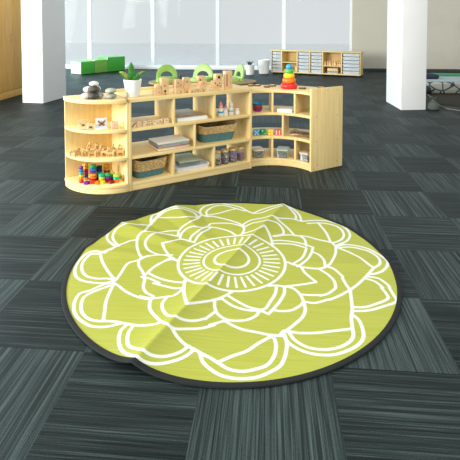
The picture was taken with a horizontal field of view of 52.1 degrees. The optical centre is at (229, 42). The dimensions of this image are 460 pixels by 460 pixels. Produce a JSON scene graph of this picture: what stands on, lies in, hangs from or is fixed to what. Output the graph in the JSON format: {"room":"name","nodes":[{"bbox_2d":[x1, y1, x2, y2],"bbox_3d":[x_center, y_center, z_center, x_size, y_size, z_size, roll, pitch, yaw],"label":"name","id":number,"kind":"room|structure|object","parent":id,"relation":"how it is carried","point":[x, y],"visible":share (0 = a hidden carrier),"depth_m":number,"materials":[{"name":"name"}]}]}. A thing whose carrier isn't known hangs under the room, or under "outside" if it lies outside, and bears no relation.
{"room":"children's room","nodes":[
{"label":"children's room","id":0,"kind":"room"},
{"bbox_2d":[21,0,65,102],"bbox_3d":[-3.236,-0.448,8.178,0.387,2.900,0.704,1,3,12],"label":"column","id":1,"kind":"structure","parent":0,"point":[42,21],"depth_m":7.91,"materials":[{"name":"white paint"}]},
{"bbox_2d":[0,68,459,459],"bbox_3d":[-0.071,1.156,5.254,17.000,0.050,16.350,0,3,5],"label":"floor","id":2,"kind":"structure","parent":0,"point":[396,184],"depth_m":2.22,"materials":[{"name":"carpet"}]},
{"bbox_2d":[0,0,22,99],"bbox_3d":[-4.245,-0.051,8.259,0.636,2.100,1.750,0,3,5],"label":"tall cabinet","id":3,"kind":"object","parent":2,"relation":"on","point":[10,10],"visible":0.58,"depth_m":8.46,"materials":[{"name":"brown wood"}]},
{"bbox_2d":[71,60,94,74],"bbox_3d":[-3.867,0.653,12.364,0.440,0.335,0.420,2,3,38],"label":"seat","id":4,"kind":"object","parent":2,"relation":"on","point":[81,67],"visible":1,"depth_m":12.21,"materials":[{"name":"green fabric"}]},
{"bbox_2d":[63,93,128,193],"bbox_3d":[-1.093,0.818,3.834,0.421,0.750,0.439,-1,3,-31],"label":"corner shelf unit","id":5,"kind":"object","parent":2,"relation":"on","point":[78,111],"visible":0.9,"depth_m":3.90,"materials":[{"name":"brown wood"}]},
{"bbox_2d":[73,150,83,156],"bbox_3d":[-1.217,0.885,3.780,0.087,0.061,0.014,-2,3,-39],"label":"dog","id":6,"kind":"object","parent":5,"relation":"on","point":[77,152],"visible":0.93,"depth_m":3.77},
{"bbox_2d":[81,93,88,99],"bbox_3d":[-1.133,0.421,3.707,0.084,0.052,0.083,-1,3,-31],"label":"pebble","id":7,"kind":"object","parent":5,"relation":"on","point":[84,95],"visible":0.83,"depth_m":3.67,"materials":[{"name":"stone"}]},
{"bbox_2d":[86,149,96,156],"bbox_3d":[-1.109,0.883,3.763,0.082,0.067,0.014,-1,3,-25],"label":"horse","id":8,"kind":"object","parent":5,"relation":"on","point":[87,150],"visible":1,"depth_m":3.75},
{"bbox_2d":[88,92,98,99],"bbox_3d":[-1.075,0.420,3.705,0.097,0.054,0.089,-1,3,-31],"label":"pebble","id":9,"kind":"object","parent":5,"relation":"on","point":[95,95],"visible":0.99,"depth_m":3.67,"materials":[{"name":"stone"}]},
{"bbox_2d":[87,86,99,92],"bbox_3d":[-1.072,0.368,3.711,0.088,0.050,0.102,2,3,42],"label":"pebble","id":10,"kind":"object","parent":9,"relation":"on","point":[93,89],"visible":0.98,"depth_m":3.68,"materials":[{"name":"stone"}]},
{"bbox_2d":[89,81,98,85],"bbox_3d":[-1.073,0.325,3.714,0.076,0.039,0.074,-1,3,-31],"label":"pebble","id":11,"kind":"object","parent":10,"relation":"on","point":[93,83],"visible":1,"depth_m":3.69,"materials":[{"name":"white stone"}]},
{"bbox_2d":[94,144,102,156],"bbox_3d":[-1.051,0.867,3.774,0.070,0.097,0.014,-2,3,-33],"label":"giraffe","id":12,"kind":"object","parent":5,"relation":"on","point":[101,145],"visible":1,"depth_m":3.77,"materials":[{"name":"beige wood"}]},
{"bbox_2d":[95,117,107,129],"bbox_3d":[-1.026,0.647,3.760,0.100,0.088,0.036,-1,3,-24],"label":"frame","id":13,"kind":"object","parent":5,"relation":"on","point":[101,123],"visible":1,"depth_m":3.75,"materials":[{"name":"white plastic"}]},
{"bbox_2d":[106,93,116,98],"bbox_3d":[-0.939,0.425,3.721,0.086,0.044,0.079,-2,3,-42],"label":"pebble","id":14,"kind":"object","parent":5,"relation":"on","point":[108,96],"visible":0.97,"depth_m":3.69,"materials":[{"name":"grey stone"}]},
{"bbox_2d":[105,88,116,93],"bbox_3d":[-0.943,0.382,3.722,0.092,0.042,0.084,-1,3,-31],"label":"pebble","id":15,"kind":"object","parent":14,"relation":"on","point":[108,90],"visible":1,"depth_m":3.69,"materials":[{"name":"grey stone"}]},
{"bbox_2d":[116,148,124,155],"bbox_3d":[-0.880,0.881,3.795,0.082,0.067,0.014,0,3,-11],"label":"horse","id":16,"kind":"object","parent":5,"relation":"on","point":[123,149],"visible":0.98,"depth_m":3.79},
{"bbox_2d":[85,59,107,72],"bbox_3d":[-3.608,0.631,12.699,0.440,0.350,0.412,2,3,38],"label":"seat","id":17,"kind":"object","parent":2,"relation":"on","point":[100,65],"visible":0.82,"depth_m":12.57,"materials":[{"name":"green fabric"}]},
{"bbox_2d":[98,56,124,71],"bbox_3d":[-3.296,0.589,13.101,0.440,0.400,0.592,2,3,38],"label":"seat","id":18,"kind":"object","parent":2,"relation":"on","point":[115,63],"visible":0.82,"depth_m":12.96,"materials":[{"name":"green fabric"}]},
{"bbox_2d":[149,80,172,84],"bbox_3d":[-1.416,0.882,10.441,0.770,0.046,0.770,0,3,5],"label":"table","id":19,"kind":"object","parent":2,"relation":"on","point":[153,82],"visible":0.33,"depth_m":10.22,"materials":[{"name":"beige wood"}]},
{"bbox_2d":[156,64,176,81],"bbox_3d":[-1.417,0.681,10.448,0.470,0.355,0.451,0,3,-3],"label":"chair","id":20,"kind":"object","parent":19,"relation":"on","point":[166,67],"visible":0.91,"depth_m":10.59,"materials":[{"name":"green plastic"}]},
{"bbox_2d":[114,81,251,190],"bbox_3d":[-0.411,0.789,4.245,1.172,0.772,0.430,-1,3,-31],"label":"shelving unit","id":21,"kind":"object","parent":2,"relation":"on","point":[204,102],"visible":0.52,"depth_m":4.16,"materials":[{"name":"brown wood"}]},
{"bbox_2d":[119,62,147,97],"bbox_3d":[-0.784,0.300,3.834,0.236,0.285,0.147,0,3,-9],"label":"potted plant","id":22,"kind":"object","parent":21,"relation":"on","point":[132,82],"visible":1,"depth_m":3.79,"materials":[{"name":"green plant"}]},
{"bbox_2d":[136,120,141,126],"bbox_3d":[-0.751,0.665,3.858,0.042,0.044,0.043,-2,3,-35],"label":"cube","id":23,"kind":"object","parent":21,"relation":"on","point":[138,123],"visible":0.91,"depth_m":3.84,"materials":[{"name":"brown wood"}]},
{"bbox_2d":[132,154,167,177],"bbox_3d":[-0.739,1.034,4.048,0.334,0.166,0.338,-2,3,-38],"label":"storage basket","id":24,"kind":"object","parent":21,"relation":"on","point":[145,167],"visible":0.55,"depth_m":3.92,"materials":[{"name":"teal wicker"}]},
{"bbox_2d":[153,89,160,95],"bbox_3d":[-0.608,0.412,3.919,0.061,0.053,0.046,-1,3,-31],"label":"wooden block","id":25,"kind":"object","parent":21,"relation":"on","point":[156,92],"visible":0.94,"depth_m":3.90,"materials":[{"name":"brown wood"}]},
{"bbox_2d":[160,77,168,94],"bbox_3d":[-0.553,0.367,3.955,0.066,0.140,0.046,-1,3,-31],"label":"wooden block","id":26,"kind":"object","parent":21,"relation":"on","point":[164,82],"visible":0.96,"depth_m":3.94,"materials":[{"name":"brown wood"}]},
{"bbox_2d":[162,118,168,123],"bbox_3d":[-0.543,0.660,3.968,0.042,0.044,0.043,-2,3,-35],"label":"cube","id":27,"kind":"object","parent":21,"relation":"on","point":[165,120],"visible":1,"depth_m":3.96,"materials":[{"name":"brown wood"}]},
{"bbox_2d":[150,146,189,151],"bbox_3d":[-0.528,0.898,4.079,0.290,0.008,0.220,-1,3,-29],"label":"picture book","id":28,"kind":"object","parent":21,"relation":"on","point":[150,146],"visible":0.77,"depth_m":3.99,"materials":[{"name":"orange paper"}]},
{"bbox_2d":[148,144,188,150],"bbox_3d":[-0.528,0.890,4.078,0.290,0.008,0.220,-2,3,-32],"label":"picture book","id":29,"kind":"object","parent":28,"relation":"on","point":[148,144],"visible":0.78,"depth_m":3.98,"materials":[{"name":"beige paper"}]},
{"bbox_2d":[149,143,189,149],"bbox_3d":[-0.528,0.881,4.078,0.290,0.008,0.220,-1,3,-31],"label":"picture book","id":30,"kind":"object","parent":29,"relation":"on","point":[149,143],"visible":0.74,"depth_m":3.98,"materials":[{"name":"white paper"}]},
{"bbox_2d":[150,143,188,148],"bbox_3d":[-0.528,0.873,4.078,0.290,0.008,0.220,-1,3,-29],"label":"picture book","id":31,"kind":"object","parent":30,"relation":"on","point":[150,143],"visible":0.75,"depth_m":3.99,"materials":[{"name":"blue paper"}]},
{"bbox_2d":[148,141,189,147],"bbox_3d":[-0.528,0.865,4.077,0.290,0.008,0.220,-2,3,-32],"label":"picture book","id":32,"kind":"object","parent":31,"relation":"on","point":[148,141],"visible":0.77,"depth_m":3.98,"materials":[{"name":"pink paper"}]},
{"bbox_2d":[149,140,188,146],"bbox_3d":[-0.528,0.856,4.077,0.290,0.008,0.220,-1,3,-31],"label":"picture book","id":33,"kind":"object","parent":32,"relation":"on","point":[149,140],"visible":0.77,"depth_m":3.98,"materials":[{"name":"blue paper"}]},
{"bbox_2d":[150,140,189,145],"bbox_3d":[-0.528,0.848,4.077,0.290,0.008,0.220,-1,3,-29],"label":"picture book","id":34,"kind":"object","parent":33,"relation":"on","point":[150,140],"visible":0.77,"depth_m":3.98,"materials":[{"name":"green paper"}]},
{"bbox_2d":[148,134,188,144],"bbox_3d":[-0.528,0.838,4.076,0.290,0.009,0.220,-2,3,-32],"label":"picture book","id":35,"kind":"object","parent":34,"relation":"on","point":[161,140],"visible":1,"depth_m":4.05,"materials":[{"name":"white paper"}]},
{"bbox_2d":[173,87,183,93],"bbox_3d":[-0.437,0.409,4.015,0.081,0.052,0.045,-1,3,-31],"label":"wooden block","id":36,"kind":"object","parent":21,"relation":"on","point":[181,89],"visible":0.98,"depth_m":4.00,"materials":[{"name":"brown wood"}]},
{"bbox_2d":[173,79,182,87],"bbox_3d":[-0.445,0.348,4.010,0.072,0.070,0.046,-2,3,-42],"label":"wooden block","id":37,"kind":"object","parent":36,"relation":"on","point":[177,83],"visible":1,"depth_m":3.99,"materials":[{"name":"brown wood"}]},
{"bbox_2d":[182,77,189,92],"bbox_3d":[-0.379,0.367,4.070,0.056,0.130,0.046,-1,3,-31],"label":"wooden block","id":38,"kind":"object","parent":21,"relation":"on","point":[186,80],"visible":0.85,"depth_m":4.05,"materials":[{"name":"brown wood"}]},
{"bbox_2d":[175,108,206,121],"bbox_3d":[-0.417,0.652,4.236,0.290,0.036,0.370,-1,3,-31],"label":"tray","id":39,"kind":"object","parent":21,"relation":"on","point":[181,115],"visible":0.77,"depth_m":4.12,"materials":[{"name":"white paint"}]},
{"bbox_2d":[175,154,209,172],"bbox_3d":[-0.413,1.088,4.257,0.335,0.040,0.376,-2,3,-32],"label":"tray","id":40,"kind":"object","parent":21,"relation":"on","point":[203,163],"visible":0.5,"depth_m":4.16,"materials":[{"name":"white plastic"}]},
{"bbox_2d":[175,153,200,167],"bbox_3d":[-0.409,1.069,4.282,0.208,0.052,0.248,-1,3,-27],"label":"paper stack","id":41,"kind":"object","parent":40,"relation":"in","point":[185,157],"visible":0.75,"depth_m":4.24,"materials":[{"name":"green paper"}]},
{"bbox_2d":[188,88,197,92],"bbox_3d":[-0.321,0.417,4.067,0.083,0.031,0.046,-2,3,-39],"label":"wooden block","id":42,"kind":"object","parent":21,"relation":"on","point":[194,90],"visible":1,"depth_m":4.04,"materials":[{"name":"brown wood"}]},
{"bbox_2d":[197,85,205,91],"bbox_3d":[-0.250,0.402,4.126,0.076,0.055,0.045,-1,3,-31],"label":"wooden block","id":43,"kind":"object","parent":21,"relation":"on","point":[199,87],"visible":0.91,"depth_m":4.11,"materials":[{"name":"brown wood"}]},
{"bbox_2d":[198,80,206,85],"bbox_3d":[-0.241,0.355,4.129,0.064,0.040,0.046,-1,3,-31],"label":"wooden block","id":44,"kind":"object","parent":43,"relation":"on","point":[201,83],"visible":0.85,"depth_m":4.11,"materials":[{"name":"brown wood"}]},
{"bbox_2d":[196,75,204,80],"bbox_3d":[-0.257,0.314,4.121,0.070,0.043,0.046,-1,3,-31],"label":"wooden block","id":45,"kind":"object","parent":44,"relation":"on","point":[198,78],"visible":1,"depth_m":4.10,"materials":[{"name":"brown wood"}]},
{"bbox_2d":[196,119,237,142],"bbox_3d":[-0.165,0.809,4.381,0.415,0.161,0.339,-1,3,-28],"label":"storage basket","id":46,"kind":"object","parent":21,"relation":"on","point":[215,131],"visible":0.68,"depth_m":4.26,"materials":[{"name":"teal wicker"}]},
{"bbox_2d":[215,150,220,165],"bbox_3d":[-0.109,1.044,4.255,0.060,0.128,0.060,-1,3,-31],"label":"glass jar","id":47,"kind":"object","parent":21,"relation":"on","point":[217,160],"visible":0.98,"depth_m":4.24,"materials":[{"name":"white"}]},
{"bbox_2d":[218,101,223,116],"bbox_3d":[-0.085,0.600,4.268,0.056,0.138,0.056,-1,3,-31],"label":"bottle","id":48,"kind":"object","parent":21,"relation":"on","point":[220,109],"visible":1,"depth_m":4.25,"materials":[{"name":"beige paint"}]},
{"bbox_2d":[221,149,228,163],"bbox_3d":[-0.048,1.042,4.303,0.074,0.128,0.074,-1,3,-31],"label":"glass jar","id":49,"kind":"object","parent":21,"relation":"on","point":[224,157],"visible":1,"depth_m":4.29,"materials":[{"name":"white"}]},
{"bbox_2d":[224,104,227,115],"bbox_3d":[-0.041,0.616,4.289,0.044,0.105,0.044,-1,3,-31],"label":"bottle","id":50,"kind":"object","parent":21,"relation":"on","point":[225,106],"visible":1,"depth_m":4.27,"materials":[{"name":"beige paint"}]},
{"bbox_2d":[223,70,231,89],"bbox_3d":[-0.021,0.340,4.265,0.075,0.168,0.046,-1,3,-31],"label":"wooden block","id":51,"kind":"object","parent":21,"relation":"on","point":[227,75],"visible":1,"depth_m":4.24,"materials":[{"name":"brown wood"}]},
{"bbox_2d":[228,100,233,114],"bbox_3d":[0.007,0.600,4.334,0.058,0.132,0.058,-1,3,-31],"label":"bottle","id":52,"kind":"object","parent":21,"relation":"on","point":[230,109],"visible":0.98,"depth_m":4.32,"materials":[{"name":"beige paint"}]},
{"bbox_2d":[228,147,236,162],"bbox_3d":[0.022,1.040,4.362,0.078,0.126,0.078,-1,3,-31],"label":"glass jar","id":53,"kind":"object","parent":21,"relation":"on","point":[232,150],"visible":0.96,"depth_m":4.34,"materials":[{"name":"white"}]},
{"bbox_2d":[235,106,239,114],"bbox_3d":[0.067,0.627,4.359,0.050,0.075,0.050,-1,3,-31],"label":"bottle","id":54,"kind":"object","parent":21,"relation":"on","point":[237,112],"visible":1,"depth_m":4.34,"materials":[{"name":"beige paint"}]},
{"bbox_2d":[237,146,243,159],"bbox_3d":[0.098,1.038,4.413,0.072,0.126,0.072,-1,3,-31],"label":"glass jar","id":55,"kind":"object","parent":21,"relation":"on","point":[240,155],"visible":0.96,"depth_m":4.39,"materials":[{"name":"white"}]},
{"bbox_3d":[-0.126,0.416,4.200,0.040,0.022,0.040,-1,3,-31],"label":"wooden block","id":56,"kind":"object","parent":21,"relation":"on","visible":0},
{"bbox_2d":[211,80,221,87],"bbox_3d":[-0.122,0.372,4.201,0.094,0.066,0.046,-1,3,-31],"label":"wooden block","id":57,"kind":"object","parent":56,"relation":"on","point":[214,84],"visible":0.98,"depth_m":4.18,"materials":[{"name":"brown wood"}]},
{"bbox_2d":[213,73,221,80],"bbox_3d":[-0.109,0.309,4.207,0.067,0.059,0.046,-1,3,-31],"label":"wooden block","id":58,"kind":"object","parent":57,"relation":"on","point":[217,77],"visible":1,"depth_m":4.19,"materials":[{"name":"brown wood"}]},
{"bbox_2d":[61,202,402,388],"bbox_3d":[0.008,1.222,2.639,1.802,0.043,1.802,1,3,29],"label":"rug","id":59,"kind":"object","parent":2,"relation":"on","point":[220,295],"visible":1,"depth_m":2.33,"materials":[{"name":"green fabric"}]},
{"bbox_2d":[232,79,255,84],"bbox_3d":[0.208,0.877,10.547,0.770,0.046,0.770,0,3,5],"label":"table","id":60,"kind":"object","parent":2,"relation":"on","point":[246,81],"visible":0.54,"depth_m":10.24,"materials":[{"name":"beige wood"}]},
{"bbox_2d":[222,64,244,81],"bbox_3d":[0.063,0.676,10.558,0.451,0.355,0.470,-1,3,-23],"label":"chair","id":61,"kind":"object","parent":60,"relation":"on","point":[240,68],"visible":0.85,"depth_m":10.51,"materials":[{"name":"green plastic"}]},
{"bbox_2d":[245,61,254,74],"bbox_3d":[0.513,0.654,12.159,0.256,0.351,0.255,0,3,5],"label":"planter","id":62,"kind":"object","parent":2,"relation":"on","point":[249,68],"visible":1,"depth_m":12.07,"materials":[{"name":"white ceramic"}]},
{"bbox_2d":[257,59,269,73],"bbox_3d":[0.883,0.636,12.409,0.343,0.365,0.318,0,3,5],"label":"planter","id":63,"kind":"object","parent":2,"relation":"on","point":[263,64],"visible":1,"depth_m":12.29,"materials":[{"name":"white ceramic"}]},
{"bbox_2d":[244,85,342,171],"bbox_3d":[0.525,0.783,4.559,1.097,0.757,0.498,1,3,15],"label":"shelf unit","id":64,"kind":"object","parent":2,"relation":"on","point":[323,107],"visible":0.81,"depth_m":4.40,"materials":[{"name":"brown wood"}]},
{"bbox_2d":[253,129,258,135],"bbox_3d":[0.252,0.857,4.501,0.056,0.054,0.056,0,3,-4],"label":"die","id":65,"kind":"object","parent":64,"relation":"on","point":[255,131],"visible":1,"depth_m":4.47,"materials":[{"name":"blue plastic"}]},
{"bbox_2d":[252,146,264,157],"bbox_3d":[0.264,1.055,4.527,0.110,0.082,0.136,-1,3,-16],"label":"tub","id":66,"kind":"object","parent":64,"relation":"on","point":[254,148],"visible":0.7,"depth_m":4.50,"materials":[{"name":"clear plastic"}]},
{"bbox_2d":[255,151,261,156],"bbox_3d":[0.261,1.068,4.520,0.081,0.039,0.099,-1,3,-16],"label":"craft pieces","id":67,"kind":"object","parent":66,"relation":"in","point":[257,153],"visible":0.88,"depth_m":4.49,"materials":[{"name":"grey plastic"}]},
{"bbox_2d":[259,128,265,134],"bbox_3d":[0.315,0.856,4.517,0.056,0.054,0.056,-1,3,-16],"label":"die","id":68,"kind":"object","parent":64,"relation":"on","point":[262,131],"visible":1,"depth_m":4.49,"materials":[{"name":"green plastic"}]},
{"bbox_2d":[267,128,272,134],"bbox_3d":[0.387,0.856,4.517,0.056,0.054,0.056,0,3,-1],"label":"die","id":69,"kind":"object","parent":64,"relation":"on","point":[269,130],"visible":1,"depth_m":4.49,"materials":[{"name":"yellow plastic"}]},
{"bbox_2d":[275,129,280,134],"bbox_3d":[0.459,0.857,4.510,0.056,0.054,0.056,0,3,5],"label":"die","id":70,"kind":"object","parent":64,"relation":"on","point":[277,131],"visible":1,"depth_m":4.48,"materials":[{"name":"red plastic"}]},
{"bbox_2d":[276,146,289,157],"bbox_3d":[0.511,1.054,4.522,0.121,0.084,0.136,1,3,14],"label":"tub","id":71,"kind":"object","parent":64,"relation":"on","point":[279,148],"visible":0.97,"depth_m":4.49,"materials":[{"name":"white plastic"}]},
{"bbox_2d":[278,151,287,156],"bbox_3d":[0.510,1.069,4.516,0.104,0.039,0.099,1,3,14],"label":"craft pieces","id":72,"kind":"object","parent":71,"relation":"in","point":[280,153],"visible":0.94,"depth_m":4.49,"materials":[{"name":"grey plastic"}]},
{"bbox_2d":[277,107,293,112],"bbox_3d":[0.529,0.644,4.494,0.144,0.030,0.104,1,3,17],"label":"box","id":73,"kind":"object","parent":64,"relation":"on","point":[280,109],"visible":1,"depth_m":4.45,"materials":[{"name":"white paint"}]},
{"bbox_2d":[281,64,296,88],"bbox_3d":[0.571,0.327,4.545,0.162,0.236,0.162,0,3,5],"label":"stacking toy","id":74,"kind":"object","parent":64,"relation":"on","point":[289,81],"visible":1,"depth_m":4.50,"materials":[{"name":"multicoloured plastic"}]},
{"bbox_2d":[299,149,309,161],"bbox_3d":[0.724,1.060,4.401,0.110,0.082,0.136,2,4,45],"label":"tub","id":75,"kind":"object","parent":64,"relation":"on","point":[305,152],"visible":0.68,"depth_m":4.37,"materials":[{"name":"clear plastic"}]},
{"bbox_2d":[302,154,308,160],"bbox_3d":[0.716,1.074,4.401,0.082,0.039,0.099,2,4,45],"label":"craft pieces","id":76,"kind":"object","parent":75,"relation":"in","point":[304,157],"visible":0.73,"depth_m":4.37,"materials":[{"name":"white plastic"}]},
{"bbox_2d":[271,49,363,76],"bbox_3d":[2.220,0.520,12.141,2.313,0.620,0.440,1,3,24],"label":"storage unit","id":77,"kind":"object","parent":2,"relation":"on","point":[288,56],"visible":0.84,"depth_m":12.14,"materials":[{"name":"brown wood"}]},
{"bbox_2d":[298,65,308,68],"bbox_3d":[1.956,0.634,12.242,0.294,0.074,0.385,1,3,24],"label":"tray","id":78,"kind":"object","parent":77,"relation":"in","point":[299,66],"visible":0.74,"depth_m":12.10,"materials":[{"name":"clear plastic"}]},
{"bbox_2d":[298,62,308,65],"bbox_3d":[1.956,0.546,12.239,0.294,0.074,0.385,1,3,24],"label":"tray","id":79,"kind":"object","parent":77,"relation":"in","point":[299,63],"visible":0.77,"depth_m":12.11,"materials":[{"name":"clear plastic"}]},
{"bbox_2d":[298,55,308,58],"bbox_3d":[1.956,0.370,12.231,0.294,0.074,0.385,1,3,24],"label":"tray","id":80,"kind":"object","parent":77,"relation":"in","point":[299,56],"visible":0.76,"depth_m":12.10,"materials":[{"name":"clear plastic"}]},
{"bbox_2d":[311,69,321,72],"bbox_3d":[2.258,0.728,12.114,0.294,0.074,0.385,1,3,24],"label":"tray","id":81,"kind":"object","parent":77,"relation":"on","point":[312,70],"visible":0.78,"depth_m":11.97,"materials":[{"name":"white plastic"}]},
{"bbox_2d":[311,66,321,69],"bbox_3d":[2.258,0.640,12.111,0.294,0.074,0.385,1,3,24],"label":"tray","id":82,"kind":"object","parent":77,"relation":"in","point":[312,67],"visible":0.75,"depth_m":11.96,"materials":[{"name":"white plastic"}]},
{"bbox_2d":[311,62,321,65],"bbox_3d":[2.258,0.552,12.107,0.294,0.074,0.385,1,3,24],"label":"tray","id":83,"kind":"object","parent":77,"relation":"in","point":[312,63],"visible":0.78,"depth_m":11.96,"materials":[{"name":"white plastic"}]},
{"bbox_2d":[311,59,321,62],"bbox_3d":[2.258,0.464,12.103,0.294,0.074,0.385,1,3,24],"label":"tray","id":84,"kind":"object","parent":77,"relation":"in","point":[312,60],"visible":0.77,"depth_m":11.96,"materials":[{"name":"white plastic"}]},
{"bbox_2d":[311,52,321,55],"bbox_3d":[2.258,0.288,12.095,0.294,0.074,0.385,1,3,24],"label":"tray","id":85,"kind":"object","parent":77,"relation":"in","point":[312,53],"visible":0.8,"depth_m":11.96,"materials":[{"name":"white plastic"}]},
{"bbox_2d":[327,67,338,73],"bbox_3d":[2.612,0.710,11.911,0.262,0.130,0.203,1,3,24],"label":"toy box","id":86,"kind":"object","parent":77,"relation":"on","point":[329,70],"visible":1,"depth_m":11.82,"materials":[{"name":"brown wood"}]},
{"bbox_2d":[342,67,359,70],"bbox_3d":[3.052,0.655,11.765,0.427,0.074,0.385,1,3,24],"label":"tray","id":87,"kind":"object","parent":77,"relation":"in","point":[344,68],"visible":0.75,"depth_m":11.63,"materials":[{"name":"white plastic"}]},
{"bbox_2d":[342,60,359,63],"bbox_3d":[3.052,0.479,11.757,0.427,0.074,0.385,1,3,24],"label":"tray","id":88,"kind":"object","parent":77,"relation":"in","point":[344,61],"visible":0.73,"depth_m":11.62,"materials":[{"name":"white plastic"}]},
{"bbox_2d":[342,53,359,56],"bbox_3d":[3.052,0.303,11.749,0.427,0.074,0.385,1,3,24],"label":"tray","id":89,"kind":"object","parent":77,"relation":"in","point":[344,54],"visible":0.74,"depth_m":11.61,"materials":[{"name":"white plastic"}]},
{"bbox_2d":[343,70,359,74],"bbox_3d":[3.052,0.743,11.768,0.427,0.074,0.385,1,3,24],"label":"tray","id":90,"kind":"object","parent":77,"relation":"on","point":[344,72],"visible":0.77,"depth_m":11.61,"materials":[{"name":"white plastic"}]},
{"bbox_2d":[343,63,359,67],"bbox_3d":[3.052,0.567,11.761,0.427,0.074,0.385,1,3,24],"label":"tray","id":91,"kind":"object","parent":77,"relation":"in","point":[344,64],"visible":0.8,"depth_m":11.60,"materials":[{"name":"white plastic"}]},
{"bbox_2d":[343,56,359,59],"bbox_3d":[3.052,0.391,11.753,0.427,0.074,0.385,1,3,24],"label":"tray","id":92,"kind":"object","parent":77,"relation":"in","point":[344,57],"visible":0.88,"depth_m":11.60,"materials":[{"name":"white plastic"}]},
{"bbox_2d":[426,96,439,109],"bbox_3d":[3.156,0.942,7.310,0.190,0.199,0.190,0,3,5],"label":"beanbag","id":93,"kind":"object","parent":2,"relation":"on","point":[432,105],"visible":1,"depth_m":7.26,"materials":[{"name":"grey fabric"}]},
{"bbox_2d":[426,93,459,106],"bbox_3d":[5.828,0.987,8.499,4.980,0.006,2.600,0,3,5],"label":"floor mat","id":94,"kind":"object","parent":2,"relation":"on","point":[442,99],"visible":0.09,"depth_m":8.22,"materials":[{"name":"grey fabric"}]},
{"bbox_2d":[426,85,430,94],"bbox_3d":[3.663,0.886,8.774,0.170,0.164,0.167,0,3,5],"label":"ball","id":95,"kind":"object","parent":94,"relation":"on","point":[428,89],"visible":0.56,"depth_m":8.70,"materials":[{"name":"black rubber"}]},
{"bbox_2d":[426,76,459,93],"bbox_3d":[5.814,0.838,9.252,4.600,0.225,0.930,0,3,3],"label":"bench","id":96,"kind":"object","parent":94,"relation":"on","point":[443,84],"visible":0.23,"depth_m":8.89,"materials":[{"name":"fabric"}]},
{"bbox_2d":[426,73,438,78],"bbox_3d":[3.892,0.670,9.469,0.560,0.090,0.340,0,3,5],"label":"floor cushion","id":97,"kind":"object","parent":96,"relation":"on","point":[428,75],"visible":0.52,"depth_m":9.30,"materials":[{"name":"blue fabric"}]},
{"bbox_2d":[426,82,459,93],"bbox_3d":[5.814,0.843,9.252,4.600,0.215,0.930,0,3,3],"label":"print","id":98,"kind":"object","parent":96,"relation":"attached to","point":[436,87],"depth_m":8.88,"materials":[{"name":"plastic"}]},
{"bbox_2d":[433,73,459,76],"bbox_3d":[6.392,0.795,9.970,4.200,0.260,0.260,0,3,5],"label":"bolster","id":99,"kind":"object","parent":96,"relation":"on","point":[439,74],"visible":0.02,"depth_m":10.04,"materials":[{"name":"green fabric"}]},
{"bbox_3d":[-0.654,0.877,10.558,0.770,0.046,0.770,0,3,5],"label":"board","id":100,"kind":"object","parent":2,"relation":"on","visible":0},
{"bbox_2d":[190,64,212,81],"bbox_3d":[-0.650,0.676,10.565,0.470,0.355,0.451,1,3,15],"label":"chair","id":101,"kind":"object","parent":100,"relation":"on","point":[203,67],"visible":0.9,"depth_m":10.69,"materials":[{"name":"green plastic"}]},
{"bbox_2d":[352,0,459,68],"bbox_3d":[6.239,-0.654,12.912,5.700,2.900,0.200,0,3,5],"label":"wall","id":102,"kind":"structure","parent":0,"point":[369,17],"depth_m":12.96,"materials":[{"name":"beige paint"}]},
{"bbox_2d":[66,0,89,65],"bbox_3d":[-5.047,-0.550,13.854,1.883,2.490,0.080,0,3,5],"label":"window","id":103,"kind":"structure","parent":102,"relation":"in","point":[87,0],"depth_m":13.74,"materials":[{"name":"white paint"}]},
{"bbox_2d":[66,66,270,69],"bbox_3d":[-2.232,0.734,13.676,11.300,0.060,0.200,0,3,5],"label":"sill","id":104,"kind":"structure","parent":102,"relation":"attached to","point":[213,68],"depth_m":13.49,"materials":[{"name":"white paint"}]},
{"bbox_2d":[89,0,152,66],"bbox_3d":[-3.170,-0.543,13.698,1.883,2.490,0.080,0,3,5],"label":"window","id":105,"kind":"structure","parent":104,"relation":"attached to","point":[90,1],"depth_m":13.71,"materials":[{"name":"white paint"}]},
{"bbox_2d":[152,0,216,66],"bbox_3d":[-1.293,-0.537,13.543,1.883,2.490,0.080,0,3,5],"label":"window","id":106,"kind":"structure","parent":104,"relation":"attached to","point":[153,1],"depth_m":13.57,"materials":[{"name":"white paint"}]},
{"bbox_2d":[217,0,283,67],"bbox_3d":[0.584,-0.530,13.387,1.883,2.490,0.080,0,3,5],"label":"window","id":107,"kind":"structure","parent":104,"relation":"attached to","point":[218,37],"depth_m":13.42,"materials":[{"name":"white paint"}]},
{"bbox_2d":[284,0,351,50],"bbox_3d":[2.461,-0.523,13.232,1.883,2.490,0.080,0,3,5],"label":"window","id":108,"kind":"structure","parent":102,"relation":"in","point":[350,30],"depth_m":13.20,"materials":[{"name":"white paint"}]},
{"bbox_2d":[363,68,459,71],"bbox_3d":[6.231,0.764,12.867,5.700,0.070,0.015,0,3,5],"label":"baseboard","id":109,"kind":"structure","parent":102,"relation":"attached to","point":[364,69],"depth_m":12.91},
{"bbox_2d":[386,0,427,109],"bbox_3d":[2.851,-0.423,7.604,0.393,2.900,0.832,0,3,2],"label":"column","id":110,"kind":"structure","parent":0,"point":[406,19],"depth_m":7.26,"materials":[{"name":"white paint"}]},
{"bbox_3d":[0.264,0.617,4.508,0.106,0.040,0.106,0,3,5],"label":"bowl","id":111,"kind":"object","parent":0,"visible":0},
{"bbox_2d":[252,102,262,105],"bbox_3d":[0.264,0.599,4.507,0.106,0.040,0.106,0,3,5],"label":"bowl","id":112,"kind":"object","parent":111,"relation":"on","point":[253,103],"visible":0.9,"depth_m":4.49,"materials":[{"name":"blue plastic"}]},
{"label":"outside","id":113,"kind":"structure","parent":0,"visible":0},
{"bbox_2d":[65,43,348,65],"bbox_3d":[1.797,0.493,21.718,28.000,0.080,16.500,0,3,5],"label":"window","id":114,"kind":"structure","parent":113,"point":[136,53],"depth_m":22.31,"materials":[{"name":"clear glass"}]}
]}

